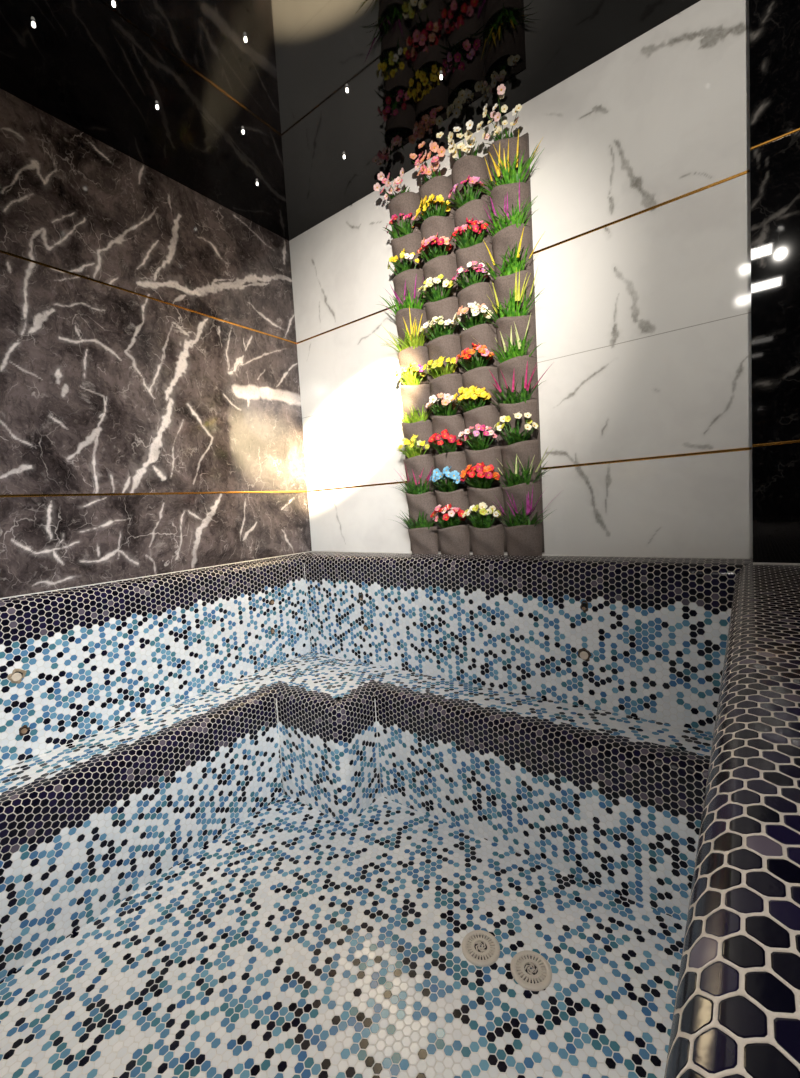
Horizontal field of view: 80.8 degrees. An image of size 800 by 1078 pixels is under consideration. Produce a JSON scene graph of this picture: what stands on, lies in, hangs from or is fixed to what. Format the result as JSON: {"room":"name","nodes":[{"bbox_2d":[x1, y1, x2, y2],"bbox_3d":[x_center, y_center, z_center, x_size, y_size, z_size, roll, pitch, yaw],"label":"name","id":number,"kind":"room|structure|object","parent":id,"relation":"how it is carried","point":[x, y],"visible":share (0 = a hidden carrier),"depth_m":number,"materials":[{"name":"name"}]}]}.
{"room":"indoor spa pool","nodes":[
{"label":"indoor spa pool","id":0,"kind":"room"},
{"bbox_2d":[0,89,311,597],"bbox_3d":[-1.123,-0.660,1.791,0.001,1.692,1.950,0,5,37],"label":"wall","id":1,"kind":"structure","parent":0,"point":[104,388],"depth_m":1.86,"materials":[{"name":"stone"}]},
{"bbox_2d":[0,250,296,343],"bbox_3d":[-1.142,-0.970,1.768,0.004,0.008,1.948,0,5,37],"label":"trim","id":2,"kind":"structure","parent":1,"relation":"attached to","point":[1,251],"depth_m":1.86,"materials":[{"name":"gold metal"}]},
{"bbox_2d":[0,491,306,496],"bbox_3d":[-1.094,-0.174,1.825,0.004,0.008,1.948,0,5,37],"label":"trim","id":3,"kind":"structure","parent":1,"relation":"attached to","point":[94,494],"depth_m":1.87,"materials":[{"name":"gold metal"}]},
{"bbox_2d":[0,0,700,240],"bbox_3d":[-0.133,-1.433,-0.134,3.900,0.001,3.700,0,5,37],"label":"ceiling","id":4,"kind":"structure","parent":0,"point":[101,69],"depth_m":1.55,"materials":[{"name":"black"}]},
{"bbox_2d":[31,20,35,27],"bbox_3d":[-1.052,-1.476,1.348,0.012,0.014,0.012,0,5,37],"label":"recessed light","id":5,"kind":"object","parent":4,"relation":"in","point":[33,22],"visible":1,"depth_m":1.34,"materials":[{"name":"silver metal"}]},
{"bbox_2d":[289,0,752,557],"bbox_3d":[0.260,-0.756,1.970,2.002,1.692,0.001,0,5,37],"label":"wall","id":6,"kind":"structure","parent":0,"point":[643,320],"depth_m":1.61,"materials":[{"name":"white stone"}]},
{"bbox_2d":[388,132,544,555],"bbox_3d":[0.240,-0.693,1.937,0.635,1.586,0.086,0,5,37],"label":"wall planter","id":7,"kind":"object","parent":6,"relation":"attached to","point":[463,538],"visible":0.68,"depth_m":1.90,"materials":[{"name":"grey fabric"}]},
{"bbox_2d":[374,168,409,203],"bbox_3d":[-0.032,-1.504,2.021,0.173,0.147,0.100,-2,4,23],"label":"flower spray","id":8,"kind":"object","parent":7,"relation":"in","point":[398,180],"visible":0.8,"depth_m":2.02,"materials":[{"name":"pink plant"}]},
{"bbox_2d":[382,213,416,238],"bbox_3d":[-0.002,-1.336,2.028,0.148,0.122,0.147,-3,4,0],"label":"bunch","id":9,"kind":"object","parent":7,"relation":"in","point":[405,228],"visible":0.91,"depth_m":2.00,"materials":[{"name":"green plant"}]},
{"bbox_2d":[374,307,429,351],"bbox_3d":[0.029,-0.897,2.055,0.304,0.183,0.152,0,5,37],"label":"grass tuft","id":10,"kind":"object","parent":7,"relation":"in","point":[410,341],"visible":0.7,"depth_m":2.03,"materials":[{"name":"yellow plant"}]},
{"bbox_2d":[377,274,426,315],"bbox_3d":[0.011,-1.046,2.044,0.293,0.170,0.143,-1,5,30],"label":"grass tuft","id":11,"kind":"object","parent":7,"relation":"in","point":[408,303],"visible":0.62,"depth_m":2.03,"materials":[{"name":"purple plant"}]},
{"bbox_2d":[388,249,419,274],"bbox_3d":[0.014,-1.183,2.029,0.159,0.130,0.116,-2,4,24],"label":"bunch","id":12,"kind":"object","parent":7,"relation":"in","point":[399,268],"visible":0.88,"depth_m":2.01,"materials":[{"name":"green plant"}]},
{"bbox_2d":[394,362,426,384],"bbox_3d":[0.043,-0.712,2.050,0.148,0.128,0.116,-3,4,10],"label":"bunch","id":13,"kind":"object","parent":7,"relation":"in","point":[410,378],"visible":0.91,"depth_m":2.04,"materials":[{"name":"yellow plant"}]},
{"bbox_2d":[390,404,433,425],"bbox_3d":[0.053,-0.541,2.074,0.297,0.097,0.110,-1,5,27],"label":"grass tuft","id":14,"kind":"object","parent":7,"relation":"in","point":[415,418],"visible":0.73,"depth_m":2.07,"materials":[{"name":"green plant"}]},
{"bbox_2d":[396,434,429,457],"bbox_3d":[0.050,-0.401,2.078,0.166,0.132,0.103,0,5,37],"label":"bunch","id":15,"kind":"object","parent":7,"relation":"in","point":[413,451],"visible":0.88,"depth_m":2.07,"materials":[{"name":"yellow plant"}]},
{"bbox_2d":[393,466,436,494],"bbox_3d":[0.061,-0.265,2.106,0.297,0.169,0.147,0,5,37],"label":"grass tuft","id":16,"kind":"object","parent":7,"relation":"in","point":[414,489],"visible":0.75,"depth_m":2.09,"materials":[{"name":"green plant"}]},
{"bbox_2d":[393,510,438,528],"bbox_3d":[0.066,-0.084,2.102,0.270,0.122,0.157,0,5,37],"label":"grass tuft","id":17,"kind":"object","parent":7,"relation":"in","point":[411,525],"visible":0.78,"depth_m":2.10,"materials":[{"name":"green plant"}]},
{"bbox_2d":[410,141,445,183],"bbox_3d":[0.129,-1.508,1.895,0.161,0.155,0.101,0,5,37],"label":"flower spray","id":18,"kind":"object","parent":7,"relation":"in","point":[434,147],"visible":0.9,"depth_m":1.89,"materials":[{"name":"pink plant"}]},
{"bbox_2d":[414,194,449,223],"bbox_3d":[0.122,-1.340,1.918,0.179,0.130,0.120,0,5,37],"label":"bunch","id":19,"kind":"object","parent":7,"relation":"in","point":[424,204],"visible":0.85,"depth_m":1.91,"materials":[{"name":"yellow plant"}]},
{"bbox_2d":[415,232,452,262],"bbox_3d":[0.130,-1.185,1.919,0.167,0.135,0.126,0,5,37],"label":"bunch","id":20,"kind":"object","parent":7,"relation":"in","point":[438,251],"visible":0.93,"depth_m":1.91,"materials":[{"name":"green plant"}]},
{"bbox_2d":[417,274,455,302],"bbox_3d":[0.144,-1.026,1.933,0.141,0.128,0.187,-4,4,-12],"label":"bunch","id":21,"kind":"object","parent":7,"relation":"in","point":[434,295],"visible":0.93,"depth_m":1.93,"materials":[{"name":"green plant"}]},
{"bbox_2d":[419,316,457,340],"bbox_3d":[0.167,-0.869,1.949,0.186,0.125,0.104,-2,4,19],"label":"bunch","id":22,"kind":"object","parent":7,"relation":"in","point":[439,331],"visible":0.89,"depth_m":1.94,"materials":[{"name":"green plant"}]},
{"bbox_2d":[422,356,457,378],"bbox_3d":[0.172,-0.710,1.962,0.116,0.121,0.168,-7,5,-43],"label":"bunch","id":23,"kind":"object","parent":7,"relation":"in","point":[439,371],"visible":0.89,"depth_m":1.95,"materials":[{"name":"yellow plant"}]},
{"bbox_2d":[426,393,459,415],"bbox_3d":[0.179,-0.558,1.970,0.178,0.130,0.116,0,5,37],"label":"bunch","id":24,"kind":"object","parent":7,"relation":"in","point":[447,398],"visible":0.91,"depth_m":1.97,"materials":[{"name":"green plant"}]},
{"bbox_2d":[424,503,465,528],"bbox_3d":[0.197,-0.091,1.998,0.170,0.136,0.170,0,5,37],"label":"bunch","id":25,"kind":"object","parent":7,"relation":"in","point":[448,520],"visible":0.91,"depth_m":2.00,"materials":[{"name":"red plant"}]},
{"bbox_2d":[428,429,462,453],"bbox_3d":[0.180,-0.399,1.978,0.127,0.127,0.173,-7,5,-37],"label":"bunch","id":26,"kind":"object","parent":7,"relation":"in","point":[446,447],"visible":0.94,"depth_m":1.97,"materials":[{"name":"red plant"}]},
{"bbox_2d":[429,466,464,491],"bbox_3d":[0.174,-0.247,1.987,0.193,0.136,0.125,0,5,37],"label":"bunch","id":27,"kind":"object","parent":7,"relation":"in","point":[454,476],"visible":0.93,"depth_m":1.99,"materials":[{"name":"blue plant"}]},
{"bbox_2d":[436,120,479,169],"bbox_3d":[0.239,-1.507,1.817,0.160,0.149,0.108,0,5,37],"label":"flower spray","id":28,"kind":"object","parent":7,"relation":"in","point":[452,148],"visible":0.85,"depth_m":1.80,"materials":[{"name":"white plant"}]},
{"bbox_2d":[442,176,484,208],"bbox_3d":[0.246,-1.341,1.838,0.159,0.130,0.148,-4,4,-7],"label":"bunch","id":29,"kind":"object","parent":7,"relation":"in","point":[470,196],"visible":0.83,"depth_m":1.81,"materials":[{"name":"green plant"}]},
{"bbox_2d":[448,218,487,248],"bbox_3d":[0.261,-1.187,1.830,0.136,0.137,0.141,-5,4,-18],"label":"bunch","id":30,"kind":"object","parent":7,"relation":"in","point":[469,238],"visible":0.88,"depth_m":1.82,"materials":[{"name":"green plant"}]},
{"bbox_2d":[451,261,489,290],"bbox_3d":[0.264,-1.027,1.836,0.183,0.131,0.134,0,5,37],"label":"bunch","id":31,"kind":"object","parent":7,"relation":"in","point":[473,278],"visible":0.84,"depth_m":1.83,"materials":[{"name":"green plant"}]},
{"bbox_2d":[453,386,490,412],"bbox_3d":[0.285,-0.558,1.893,0.137,0.129,0.145,-4,4,-12],"label":"bunch","id":32,"kind":"object","parent":7,"relation":"in","point":[465,393],"visible":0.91,"depth_m":1.88,"materials":[{"name":"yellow plant"}]},
{"bbox_2d":[453,302,492,329],"bbox_3d":[0.281,-0.873,1.860,0.173,0.133,0.107,0,5,37],"label":"bunch","id":33,"kind":"object","parent":7,"relation":"in","point":[473,321],"visible":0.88,"depth_m":1.84,"materials":[{"name":"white plant"}]},
{"bbox_2d":[456,343,495,371],"bbox_3d":[0.292,-0.717,1.871,0.214,0.133,0.103,-2,4,21],"label":"bunch","id":34,"kind":"object","parent":7,"relation":"in","point":[475,363],"visible":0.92,"depth_m":1.86,"materials":[{"name":"green plant"}]},
{"bbox_2d":[456,424,496,449],"bbox_3d":[0.299,-0.399,1.885,0.172,0.126,0.118,0,5,37],"label":"bunch","id":35,"kind":"object","parent":7,"relation":"in","point":[478,444],"visible":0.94,"depth_m":1.89,"materials":[{"name":"green plant"}]},
{"bbox_2d":[460,462,499,488],"bbox_3d":[0.316,-0.248,1.889,0.172,0.136,0.135,-2,4,19],"label":"bunch","id":36,"kind":"object","parent":7,"relation":"in","point":[482,482],"visible":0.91,"depth_m":1.89,"materials":[{"name":"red plant"}]},
{"bbox_2d":[462,502,500,527],"bbox_3d":[0.322,-0.087,1.911,0.134,0.125,0.152,-6,5,-28],"label":"bunch","id":37,"kind":"object","parent":7,"relation":"in","point":[487,523],"visible":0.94,"depth_m":1.90,"materials":[{"name":"green plant"}]},
{"bbox_2d":[476,84,521,144],"bbox_3d":[0.355,-1.509,1.700,0.139,0.157,0.128,-4,4,-3],"label":"flower spray","id":38,"kind":"object","parent":7,"relation":"in","point":[501,89],"visible":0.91,"depth_m":1.71,"materials":[{"name":"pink plant"}]},
{"bbox_2d":[469,268,541,327],"bbox_3d":[0.395,-0.905,1.774,0.315,0.194,0.157,0,5,37],"label":"grass tuft","id":39,"kind":"object","parent":7,"relation":"in","point":[516,297],"visible":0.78,"depth_m":1.75,"materials":[{"name":"green plant"}]},
{"bbox_2d":[477,179,536,236],"bbox_3d":[0.382,-1.209,1.731,0.272,0.179,0.162,0,5,37],"label":"grass tuft","id":40,"kind":"object","parent":7,"relation":"in","point":[516,218],"visible":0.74,"depth_m":1.72,"materials":[{"name":"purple plant"}]},
{"bbox_2d":[469,228,544,279],"bbox_3d":[0.392,-1.057,1.755,0.310,0.186,0.170,0,5,37],"label":"grass tuft","id":41,"kind":"object","parent":7,"relation":"in","point":[514,262],"visible":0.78,"depth_m":1.74,"materials":[{"name":"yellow plant"}]},
{"bbox_2d":[474,132,543,197],"bbox_3d":[0.393,-1.362,1.725,0.284,0.170,0.144,0,5,37],"label":"grass tuft","id":42,"kind":"object","parent":7,"relation":"in","point":[508,172],"visible":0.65,"depth_m":1.71,"materials":[{"name":"green plant"}]},
{"bbox_2d":[475,314,545,362],"bbox_3d":[0.416,-0.738,1.773,0.138,0.172,0.273,-6,5,-34],"label":"grass tuft","id":43,"kind":"object","parent":7,"relation":"in","point":[512,352],"visible":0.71,"depth_m":1.76,"materials":[{"name":"green plant"}]},
{"bbox_2d":[493,412,537,444],"bbox_3d":[0.442,-0.417,1.792,0.159,0.157,0.130,-3,4,3],"label":"bunch","id":44,"kind":"object","parent":7,"relation":"in","point":[516,437],"visible":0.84,"depth_m":1.78,"materials":[{"name":"green plant"}]},
{"bbox_2d":[477,361,553,408],"bbox_3d":[0.427,-0.582,1.776,0.305,0.175,0.146,-2,4,23],"label":"grass tuft","id":45,"kind":"object","parent":7,"relation":"in","point":[525,393],"visible":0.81,"depth_m":1.77,"materials":[{"name":"green plant"}]},
{"bbox_2d":[495,446,553,486],"bbox_3d":[0.448,-0.272,1.805,0.324,0.180,0.182,0,5,37],"label":"grass tuft","id":46,"kind":"object","parent":7,"relation":"in","point":[516,480],"visible":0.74,"depth_m":1.80,"materials":[{"name":"green plant"}]},
{"bbox_2d":[493,488,562,526],"bbox_3d":[0.454,-0.115,1.826,0.332,0.177,0.166,0,5,37],"label":"grass tuft","id":47,"kind":"object","parent":7,"relation":"in","point":[517,520],"visible":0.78,"depth_m":1.80,"materials":[{"name":"green plant"}]},
{"bbox_2d":[297,170,749,343],"bbox_3d":[0.230,-1.066,1.956,1.969,0.008,0.004,0,5,37],"label":"trim","id":48,"kind":"structure","parent":6,"relation":"attached to","point":[747,171],"depth_m":1.58,"materials":[{"name":"gold metal"}]},
{"bbox_2d":[308,447,751,491],"bbox_3d":[0.277,-0.269,2.013,1.969,0.008,0.004,0,5,37],"label":"trim","id":49,"kind":"structure","parent":6,"relation":"attached to","point":[746,448],"depth_m":1.64,"materials":[{"name":"gold metal"}]},
{"bbox_2d":[749,54,752,519],"bbox_3d":[1.011,-0.757,1.353,0.001,1.692,0.130,0,5,37],"label":"pillar","id":50,"kind":"structure","parent":0,"point":[749,54],"depth_m":1.35,"materials":[{"name":"black stone"}]},
{"bbox_2d":[749,0,799,562],"bbox_3d":[1.263,-0.753,1.083,0.728,1.692,0.001,0,5,37],"label":"wall","id":51,"kind":"structure","parent":0,"point":[774,25],"depth_m":1.27,"materials":[{"name":"black stone"}]},
{"bbox_2d":[750,128,799,149],"bbox_3d":[1.245,-1.063,1.061,0.728,0.007,0.004,0,5,37],"label":"trim","id":52,"kind":"structure","parent":51,"relation":"attached to","point":[798,129],"depth_m":1.25,"materials":[{"name":"gold metal"}]},
{"bbox_2d":[752,440,799,446],"bbox_3d":[1.292,-0.267,1.117,0.728,0.007,0.004,0,5,37],"label":"trim","id":53,"kind":"structure","parent":51,"relation":"attached to","point":[794,441],"depth_m":1.30,"materials":[{"name":"gold metal"}]},
{"label":"floor","id":54,"kind":"structure","parent":0,"visible":0},
{"bbox_2d":[0,551,799,1077],"bbox_3d":[-0.362,0.691,0.773,2.682,0.995,2.923,0,5,37],"label":"hot tub","id":55,"kind":"object","parent":54,"relation":"in","point":[231,847],"visible":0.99,"depth_m":1.46,"materials":[{"name":"tile"}]},
{"bbox_2d":[7,669,26,683],"bbox_3d":[-1.232,0.443,1.513,0.005,0.053,0.052,0,5,37],"label":"jet opening","id":56,"kind":"object","parent":55,"relation":"attached to","point":[16,676],"visible":1,"depth_m":1.51,"materials":[{"name":"beige"}]},
{"bbox_2d":[19,725,29,735],"bbox_3d":[-1.220,0.622,1.528,0.005,0.033,0.032,0,5,37],"label":"jet opening","id":57,"kind":"object","parent":55,"relation":"attached to","point":[23,730],"visible":1,"depth_m":1.52,"materials":[{"name":"beige"}]},
{"bbox_2d":[358,592,362,600],"bbox_3d":[-0.190,0.278,2.265,0.030,0.046,0.005,0,5,37],"label":"jet opening","id":58,"kind":"object","parent":55,"relation":"attached to","point":[359,593],"visible":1,"depth_m":2.27,"materials":[{"name":"black"}]},
{"bbox_2d":[462,930,499,966],"bbox_3d":[0.221,1.115,1.284,0.104,0.008,0.104,-2,4,20],"label":"drain cover","id":59,"kind":"object","parent":55,"relation":"on","point":[480,948],"visible":1,"depth_m":1.28,"materials":[{"name":"beige plastic"}]},
{"bbox_2d":[510,950,551,990],"bbox_3d":[0.339,1.113,1.215,0.104,0.008,0.104,-5,5,-26],"label":"drain cover","id":60,"kind":"object","parent":55,"relation":"on","point":[531,973],"visible":1,"depth_m":1.21,"materials":[{"name":"beige plastic"}]},
{"bbox_2d":[580,600,587,612],"bbox_3d":[0.642,0.236,1.639,0.028,0.046,0.005,0,5,37],"label":"jet opening","id":61,"kind":"object","parent":55,"relation":"attached to","point":[583,606],"visible":1,"depth_m":1.64,"materials":[{"name":"black"}]},
{"bbox_2d":[578,648,591,661],"bbox_3d":[0.649,0.408,1.653,0.048,0.049,0.005,0,5,37],"label":"jet opening","id":62,"kind":"object","parent":55,"relation":"attached to","point":[584,654],"visible":1,"depth_m":1.65,"materials":[{"name":"beige"}]}
]}

